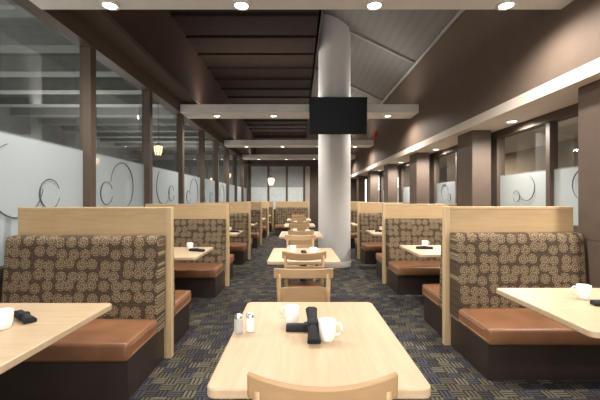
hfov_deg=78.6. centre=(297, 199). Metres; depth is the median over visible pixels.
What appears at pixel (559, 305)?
dining table
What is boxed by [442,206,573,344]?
wall
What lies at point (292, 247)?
coffee mug
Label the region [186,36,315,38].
trim
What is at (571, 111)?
trim
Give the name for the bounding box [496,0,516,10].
recessed light
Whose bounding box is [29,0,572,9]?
ceiling beam
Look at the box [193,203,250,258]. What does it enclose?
wall
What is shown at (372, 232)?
dining table
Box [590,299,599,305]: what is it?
rolled napkin
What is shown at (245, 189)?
window
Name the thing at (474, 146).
square column
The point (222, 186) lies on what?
window
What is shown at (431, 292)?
seat cushion
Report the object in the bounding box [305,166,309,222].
trim
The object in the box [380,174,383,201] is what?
trim
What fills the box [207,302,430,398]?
dining table
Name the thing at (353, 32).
trim
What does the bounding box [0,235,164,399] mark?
bench
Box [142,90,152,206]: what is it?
trim
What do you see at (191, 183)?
window
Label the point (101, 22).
trim
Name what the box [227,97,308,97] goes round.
trim
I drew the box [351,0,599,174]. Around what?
wall
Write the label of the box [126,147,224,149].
beam
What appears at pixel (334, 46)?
round column
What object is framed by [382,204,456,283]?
wall
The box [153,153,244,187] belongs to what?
wall
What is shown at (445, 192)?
window
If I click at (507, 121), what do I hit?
recessed light
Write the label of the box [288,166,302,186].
window
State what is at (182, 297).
seat cushion
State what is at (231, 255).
seat cushion
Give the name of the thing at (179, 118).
trim
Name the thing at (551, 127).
trim
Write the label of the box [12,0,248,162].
trim
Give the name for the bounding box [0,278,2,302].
wall
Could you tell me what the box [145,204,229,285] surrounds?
wall
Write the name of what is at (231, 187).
window
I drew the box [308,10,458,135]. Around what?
ceiling
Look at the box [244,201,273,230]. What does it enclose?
wall
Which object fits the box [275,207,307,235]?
bench
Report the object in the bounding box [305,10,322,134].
wall
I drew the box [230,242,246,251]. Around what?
seat cushion
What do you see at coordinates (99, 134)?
trim
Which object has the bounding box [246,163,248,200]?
trim
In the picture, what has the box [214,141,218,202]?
trim
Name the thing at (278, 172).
window
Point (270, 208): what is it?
bench
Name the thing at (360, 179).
square column
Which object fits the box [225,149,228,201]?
trim
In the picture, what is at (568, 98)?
ceiling
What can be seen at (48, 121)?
trim
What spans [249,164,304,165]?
trim
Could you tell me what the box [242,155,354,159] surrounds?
beam
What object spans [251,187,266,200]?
window
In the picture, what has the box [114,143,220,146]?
beam
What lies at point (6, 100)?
beam
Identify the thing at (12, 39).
beam
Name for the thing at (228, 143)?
beam
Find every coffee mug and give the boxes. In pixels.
[0,308,13,329]
[186,242,192,249]
[280,304,299,323]
[287,245,295,252]
[310,247,318,252]
[318,317,342,341]
[422,240,428,245]
[570,284,591,299]
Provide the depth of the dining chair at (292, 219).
10.18 m
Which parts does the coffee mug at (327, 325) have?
handle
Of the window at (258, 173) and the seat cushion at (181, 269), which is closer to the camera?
the seat cushion at (181, 269)
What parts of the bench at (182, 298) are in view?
backrest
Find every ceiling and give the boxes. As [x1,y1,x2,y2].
[0,18,79,55]
[169,10,321,137]
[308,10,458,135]
[351,78,599,178]
[378,116,577,176]
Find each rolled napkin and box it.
[14,310,36,323]
[189,248,204,251]
[286,322,318,331]
[306,307,320,343]
[416,246,432,248]
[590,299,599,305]
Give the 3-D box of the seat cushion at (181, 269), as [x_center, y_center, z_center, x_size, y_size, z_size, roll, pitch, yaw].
[-1.765,1.004,5.315,1.260,0.153,0.540,0,0,0]
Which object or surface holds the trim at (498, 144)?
attached to the wall
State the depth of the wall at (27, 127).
11.90 m
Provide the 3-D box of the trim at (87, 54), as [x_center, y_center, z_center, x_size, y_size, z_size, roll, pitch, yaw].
[-2.475,-0.574,4.320,0.130,2.420,0.120,0,0,0]
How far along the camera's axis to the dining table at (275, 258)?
3.88 m
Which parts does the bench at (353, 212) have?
backrest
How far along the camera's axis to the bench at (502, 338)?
3.22 m
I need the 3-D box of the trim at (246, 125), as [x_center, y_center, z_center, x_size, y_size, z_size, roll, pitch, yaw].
[-0.870,-3.024,14.825,2.420,0.040,0.050,0,0,0]
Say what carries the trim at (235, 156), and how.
attached to the wall at (1, 279)
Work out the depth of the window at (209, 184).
10.36 m
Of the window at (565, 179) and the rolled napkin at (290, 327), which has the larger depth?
the window at (565, 179)
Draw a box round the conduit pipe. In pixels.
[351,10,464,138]
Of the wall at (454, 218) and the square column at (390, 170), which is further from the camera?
the square column at (390, 170)
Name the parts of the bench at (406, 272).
backrest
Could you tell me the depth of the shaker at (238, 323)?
1.70 m
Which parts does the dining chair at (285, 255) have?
rail, rail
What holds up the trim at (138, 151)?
attached to the wall at (27, 127)
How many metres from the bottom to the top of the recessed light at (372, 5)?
0.014 m
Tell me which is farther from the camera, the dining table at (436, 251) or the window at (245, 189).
the window at (245, 189)
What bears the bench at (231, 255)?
on the floor
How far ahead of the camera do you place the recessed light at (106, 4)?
3.30 m
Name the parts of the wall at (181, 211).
post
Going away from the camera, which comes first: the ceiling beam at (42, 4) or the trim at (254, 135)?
the ceiling beam at (42, 4)
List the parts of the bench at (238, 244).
backrest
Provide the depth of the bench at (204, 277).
5.56 m
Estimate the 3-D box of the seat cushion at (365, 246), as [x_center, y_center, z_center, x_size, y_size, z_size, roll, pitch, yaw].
[1.985,1.004,7.975,1.140,0.153,0.540,0,0,0]
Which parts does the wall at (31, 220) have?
post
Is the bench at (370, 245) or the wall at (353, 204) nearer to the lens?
the bench at (370, 245)
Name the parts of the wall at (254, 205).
panel, post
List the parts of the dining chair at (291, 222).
rail, rail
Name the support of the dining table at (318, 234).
on the floor
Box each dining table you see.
[0,303,111,373]
[174,247,212,259]
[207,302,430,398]
[230,230,242,235]
[267,248,340,280]
[279,231,322,238]
[284,223,314,227]
[366,230,381,235]
[399,245,440,256]
[496,288,599,399]
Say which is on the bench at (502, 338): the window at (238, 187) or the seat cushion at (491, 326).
the seat cushion at (491, 326)
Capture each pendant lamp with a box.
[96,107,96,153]
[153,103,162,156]
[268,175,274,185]
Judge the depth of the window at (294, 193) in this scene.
17.97 m
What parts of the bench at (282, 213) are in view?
backrest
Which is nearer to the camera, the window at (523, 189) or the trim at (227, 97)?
the window at (523, 189)
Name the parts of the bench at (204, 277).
backrest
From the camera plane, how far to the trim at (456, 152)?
6.94 m
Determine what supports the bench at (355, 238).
on the floor
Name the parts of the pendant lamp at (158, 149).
lamp shade, cord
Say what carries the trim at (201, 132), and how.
attached to the wall at (1, 279)
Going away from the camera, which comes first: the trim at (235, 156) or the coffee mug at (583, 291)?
the coffee mug at (583, 291)
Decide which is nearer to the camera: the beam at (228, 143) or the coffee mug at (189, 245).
the coffee mug at (189, 245)
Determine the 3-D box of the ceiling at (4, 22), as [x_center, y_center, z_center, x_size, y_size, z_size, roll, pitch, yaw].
[-5.300,-2.694,8.750,5.400,0.100,22.500,0,0,0]
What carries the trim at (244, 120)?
attached to the ceiling bulkhead
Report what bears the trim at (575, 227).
on the wall
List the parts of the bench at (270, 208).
backrest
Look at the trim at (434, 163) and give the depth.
8.12 m
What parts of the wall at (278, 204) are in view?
panel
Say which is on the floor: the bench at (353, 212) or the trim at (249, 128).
the bench at (353, 212)
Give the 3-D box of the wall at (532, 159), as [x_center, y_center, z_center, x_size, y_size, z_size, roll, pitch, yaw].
[5.650,-0.144,8.750,0.100,3.000,22.500,0,0,0]
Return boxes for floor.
[129,228,599,399]
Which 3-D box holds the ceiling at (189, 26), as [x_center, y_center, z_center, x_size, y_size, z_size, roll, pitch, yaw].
[-0.890,-3.084,7.750,2.540,0.080,20.500,0,0,0]
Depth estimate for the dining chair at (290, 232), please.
6.01 m
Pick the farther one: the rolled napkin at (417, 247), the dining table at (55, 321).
the rolled napkin at (417, 247)
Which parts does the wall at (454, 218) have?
post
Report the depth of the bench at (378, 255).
6.41 m
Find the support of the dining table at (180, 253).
on the floor
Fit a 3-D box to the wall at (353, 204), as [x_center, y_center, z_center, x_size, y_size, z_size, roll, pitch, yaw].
[1.970,0.709,10.950,1.200,1.295,0.066,0,0,0]
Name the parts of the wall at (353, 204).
panel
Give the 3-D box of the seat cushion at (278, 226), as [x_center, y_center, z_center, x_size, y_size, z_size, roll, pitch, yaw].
[-0.250,1.004,14.125,1.260,0.153,0.540,0,0,0]
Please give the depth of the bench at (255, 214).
10.81 m
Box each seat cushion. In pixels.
[23,319,156,361]
[174,262,222,277]
[175,290,190,314]
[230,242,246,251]
[230,254,233,263]
[251,232,258,237]
[275,224,289,228]
[351,232,356,238]
[361,242,381,250]
[376,252,381,262]
[389,261,439,275]
[422,284,439,306]
[459,308,599,344]
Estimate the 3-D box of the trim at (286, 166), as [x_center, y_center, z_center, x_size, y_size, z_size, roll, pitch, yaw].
[-0.550,-0.594,17.970,0.100,2.100,0.060,0,0,0]
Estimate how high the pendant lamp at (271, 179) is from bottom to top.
2.415 m
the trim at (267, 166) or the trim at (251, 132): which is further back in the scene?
the trim at (267, 166)
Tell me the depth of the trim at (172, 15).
6.00 m
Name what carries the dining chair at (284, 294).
on the floor
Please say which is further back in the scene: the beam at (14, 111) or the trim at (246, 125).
the trim at (246, 125)
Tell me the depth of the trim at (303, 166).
17.94 m
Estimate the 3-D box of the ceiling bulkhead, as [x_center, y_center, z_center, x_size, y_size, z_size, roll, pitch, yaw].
[-2.120,-2.574,7.750,0.080,1.060,20.500,0,0,0]
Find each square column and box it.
[357,176,364,201]
[368,171,377,201]
[384,164,397,202]
[410,153,428,203]
[458,130,490,205]
[578,79,599,287]
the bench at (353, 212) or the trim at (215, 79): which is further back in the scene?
the bench at (353, 212)
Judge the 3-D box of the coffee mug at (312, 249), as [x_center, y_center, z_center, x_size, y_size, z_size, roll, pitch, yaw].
[0.178,0.575,4.106,0.100,0.089,0.080,0,0,-38]
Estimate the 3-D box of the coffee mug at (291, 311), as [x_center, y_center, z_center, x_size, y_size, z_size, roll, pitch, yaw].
[-0.035,0.575,1.839,0.080,0.089,0.100,0,0,-27]
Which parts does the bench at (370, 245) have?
backrest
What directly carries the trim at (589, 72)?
attached to the wall at (486, 59)
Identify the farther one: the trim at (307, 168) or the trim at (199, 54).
the trim at (307, 168)
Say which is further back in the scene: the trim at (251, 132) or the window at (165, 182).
the trim at (251, 132)
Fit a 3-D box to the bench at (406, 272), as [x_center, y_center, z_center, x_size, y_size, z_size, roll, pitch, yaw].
[1.985,0.826,5.560,1.140,1.060,0.710,0,0,0]
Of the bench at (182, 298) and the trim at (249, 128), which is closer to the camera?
the bench at (182, 298)
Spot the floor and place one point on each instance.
(186, 375)
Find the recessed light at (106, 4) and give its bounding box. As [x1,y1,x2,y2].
[99,0,119,10]
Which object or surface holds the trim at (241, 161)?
attached to the wall at (1, 279)
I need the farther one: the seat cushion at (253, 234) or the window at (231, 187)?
the window at (231, 187)
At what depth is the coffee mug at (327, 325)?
1.59 m
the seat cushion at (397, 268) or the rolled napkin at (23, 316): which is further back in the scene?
the seat cushion at (397, 268)
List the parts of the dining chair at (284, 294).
rail, rail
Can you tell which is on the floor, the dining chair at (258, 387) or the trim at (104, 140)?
the dining chair at (258, 387)
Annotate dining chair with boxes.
[247,372,397,399]
[274,268,332,301]
[282,251,325,286]
[285,235,315,280]
[288,230,313,280]
[289,224,308,230]
[290,221,308,229]
[291,218,305,220]
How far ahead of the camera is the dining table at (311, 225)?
8.90 m
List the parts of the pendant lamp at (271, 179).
lamp shade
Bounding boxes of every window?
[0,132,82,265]
[96,154,143,206]
[153,167,177,203]
[184,174,199,203]
[205,179,214,202]
[219,182,225,201]
[229,184,234,201]
[237,186,240,201]
[244,188,246,200]
[251,166,266,186]
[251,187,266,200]
[269,166,285,186]
[269,187,285,208]
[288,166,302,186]
[288,187,302,200]
[403,187,409,202]
[436,181,454,203]
[500,171,545,205]
[554,167,577,224]
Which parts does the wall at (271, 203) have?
post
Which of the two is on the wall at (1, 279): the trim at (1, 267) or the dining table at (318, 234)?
the trim at (1, 267)
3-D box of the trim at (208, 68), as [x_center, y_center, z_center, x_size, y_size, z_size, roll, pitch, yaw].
[-0.870,-3.024,8.425,2.420,0.040,0.050,0,0,0]
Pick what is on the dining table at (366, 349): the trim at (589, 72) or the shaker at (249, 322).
the shaker at (249, 322)
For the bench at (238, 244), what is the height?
1.060 m
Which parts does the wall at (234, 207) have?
panel, post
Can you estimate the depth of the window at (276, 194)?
17.97 m
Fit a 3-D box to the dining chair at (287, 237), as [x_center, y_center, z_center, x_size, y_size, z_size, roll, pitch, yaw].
[0.032,0.925,4.967,0.430,0.864,0.495,0,0,0]
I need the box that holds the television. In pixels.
[309,97,366,133]
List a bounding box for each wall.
[0,107,141,163]
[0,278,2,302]
[18,207,173,357]
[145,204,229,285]
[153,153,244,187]
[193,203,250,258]
[218,202,261,244]
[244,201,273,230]
[245,123,356,227]
[262,202,268,236]
[276,202,308,218]
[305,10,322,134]
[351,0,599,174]
[351,202,383,209]
[357,203,409,258]
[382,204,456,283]
[406,138,577,186]
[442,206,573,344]
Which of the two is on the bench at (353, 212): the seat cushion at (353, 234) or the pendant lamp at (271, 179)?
the seat cushion at (353, 234)
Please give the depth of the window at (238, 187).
15.41 m
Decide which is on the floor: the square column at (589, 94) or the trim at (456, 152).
the square column at (589, 94)
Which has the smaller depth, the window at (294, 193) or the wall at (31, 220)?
the wall at (31, 220)
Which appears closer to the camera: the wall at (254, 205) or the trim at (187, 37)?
the trim at (187, 37)
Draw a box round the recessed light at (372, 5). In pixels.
[365,0,383,10]
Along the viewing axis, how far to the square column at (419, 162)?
7.98 m
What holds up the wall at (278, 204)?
on the floor
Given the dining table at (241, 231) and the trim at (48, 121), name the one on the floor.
the dining table at (241, 231)
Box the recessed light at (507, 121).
[504,120,518,122]
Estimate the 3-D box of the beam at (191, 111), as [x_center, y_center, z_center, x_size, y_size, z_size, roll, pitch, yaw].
[0.030,-1.849,7.680,4.820,0.170,0.560,0,0,0]
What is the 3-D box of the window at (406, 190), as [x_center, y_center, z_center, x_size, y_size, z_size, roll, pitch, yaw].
[3.050,-0.329,10.085,0.001,1.210,1.090,0,0,0]
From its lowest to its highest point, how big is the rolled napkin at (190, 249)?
0.037 m
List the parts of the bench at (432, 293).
backrest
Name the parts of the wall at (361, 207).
post, panel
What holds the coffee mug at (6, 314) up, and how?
on the dining table at (55, 321)
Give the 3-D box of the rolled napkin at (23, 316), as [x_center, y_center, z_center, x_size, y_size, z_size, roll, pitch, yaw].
[-1.420,0.600,1.900,0.200,0.037,0.059,0,0,38]
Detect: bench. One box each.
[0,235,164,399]
[174,219,225,297]
[174,275,190,345]
[230,213,247,263]
[230,254,233,279]
[251,210,259,247]
[262,208,266,237]
[269,207,271,231]
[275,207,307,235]
[351,210,356,247]
[355,238,356,255]
[360,213,381,263]
[376,252,381,278]
[386,218,441,294]
[422,234,441,335]
[450,232,599,379]
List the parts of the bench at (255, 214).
backrest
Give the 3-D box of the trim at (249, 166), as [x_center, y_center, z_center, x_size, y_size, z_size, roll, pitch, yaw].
[-2.350,-0.594,17.970,0.100,2.100,0.060,0,0,0]
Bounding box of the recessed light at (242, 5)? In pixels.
[232,0,250,10]
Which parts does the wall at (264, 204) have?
post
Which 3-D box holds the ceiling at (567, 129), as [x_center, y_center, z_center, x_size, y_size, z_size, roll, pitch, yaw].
[4.400,-1.294,8.750,2.400,0.100,22.500,0,0,0]
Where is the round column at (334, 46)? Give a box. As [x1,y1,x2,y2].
[318,14,350,267]
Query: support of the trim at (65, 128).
attached to the wall at (27, 127)
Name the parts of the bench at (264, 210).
backrest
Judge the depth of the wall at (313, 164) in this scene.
18.00 m
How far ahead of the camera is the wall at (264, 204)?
13.62 m
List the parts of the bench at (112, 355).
backrest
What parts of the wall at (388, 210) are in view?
post, panel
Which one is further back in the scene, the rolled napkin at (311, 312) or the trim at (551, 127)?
the trim at (551, 127)
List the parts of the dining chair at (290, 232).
rail, rail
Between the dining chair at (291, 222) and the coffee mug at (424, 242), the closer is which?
the coffee mug at (424, 242)
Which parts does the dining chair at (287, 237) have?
rail, rail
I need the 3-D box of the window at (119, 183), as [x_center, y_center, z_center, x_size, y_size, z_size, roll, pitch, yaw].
[-2.491,-0.614,5.170,0.018,2.340,1.580,0,0,0]
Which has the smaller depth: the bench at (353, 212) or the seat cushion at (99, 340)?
the seat cushion at (99, 340)
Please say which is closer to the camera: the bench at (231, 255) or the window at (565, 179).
the window at (565, 179)
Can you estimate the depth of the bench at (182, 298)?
3.60 m
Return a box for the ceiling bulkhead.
[105,10,255,154]
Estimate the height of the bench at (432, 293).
1.060 m
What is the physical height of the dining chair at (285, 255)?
0.864 m
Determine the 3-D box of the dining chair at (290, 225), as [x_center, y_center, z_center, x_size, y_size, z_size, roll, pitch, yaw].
[0.024,0.925,7.467,0.430,0.864,0.495,0,0,0]
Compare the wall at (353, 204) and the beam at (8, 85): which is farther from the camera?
the wall at (353, 204)
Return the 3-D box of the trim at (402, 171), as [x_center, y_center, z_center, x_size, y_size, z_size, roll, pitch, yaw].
[3.060,-0.339,10.780,0.120,1.390,0.300,0,0,0]
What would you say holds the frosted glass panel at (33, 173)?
in the wall at (1, 279)
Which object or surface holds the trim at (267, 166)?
attached to the wall at (313, 164)
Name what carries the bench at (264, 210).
on the floor
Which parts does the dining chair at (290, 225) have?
rail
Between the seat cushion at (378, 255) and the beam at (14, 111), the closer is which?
the seat cushion at (378, 255)
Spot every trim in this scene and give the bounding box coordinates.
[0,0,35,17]
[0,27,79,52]
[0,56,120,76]
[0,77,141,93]
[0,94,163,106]
[0,265,3,278]
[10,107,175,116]
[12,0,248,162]
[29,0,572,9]
[40,117,190,125]
[63,126,198,131]
[70,10,251,154]
[80,47,95,206]
[97,132,207,137]
[100,138,213,142]
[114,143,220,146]
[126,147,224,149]
[137,150,229,152]
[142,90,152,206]
[171,14,318,17]
[176,115,183,203]
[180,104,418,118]
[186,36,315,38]
[198,53,313,55]
[199,130,204,202]
[207,67,312,69]
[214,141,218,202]
[215,79,311,80]
[222,88,309,89]
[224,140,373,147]
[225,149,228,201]
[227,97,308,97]
[234,155,236,201]
[240,160,243,201]
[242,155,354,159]
[244,120,306,121]
[246,125,305,125]
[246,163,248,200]
[249,128,305,129]
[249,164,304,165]
[249,166,250,200]
[251,132,305,132]
[254,135,304,135]
[267,166,268,200]
[286,166,287,200]
[303,166,304,200]
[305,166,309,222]
[315,67,382,100]
[350,29,414,63]
[351,57,599,177]
[365,103,577,179]
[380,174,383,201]
[399,168,405,202]
[429,158,439,203]
[455,151,457,205]
[491,138,504,205]
[546,122,557,205]
[573,225,577,232]
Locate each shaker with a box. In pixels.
[235,313,242,332]
[246,312,253,331]
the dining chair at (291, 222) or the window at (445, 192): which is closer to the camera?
the window at (445, 192)
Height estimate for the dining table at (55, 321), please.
0.737 m
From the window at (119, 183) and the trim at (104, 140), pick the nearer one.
the window at (119, 183)
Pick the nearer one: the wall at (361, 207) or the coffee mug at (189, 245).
the coffee mug at (189, 245)
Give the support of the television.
attached to the round column at (334, 46)
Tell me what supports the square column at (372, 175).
on the floor

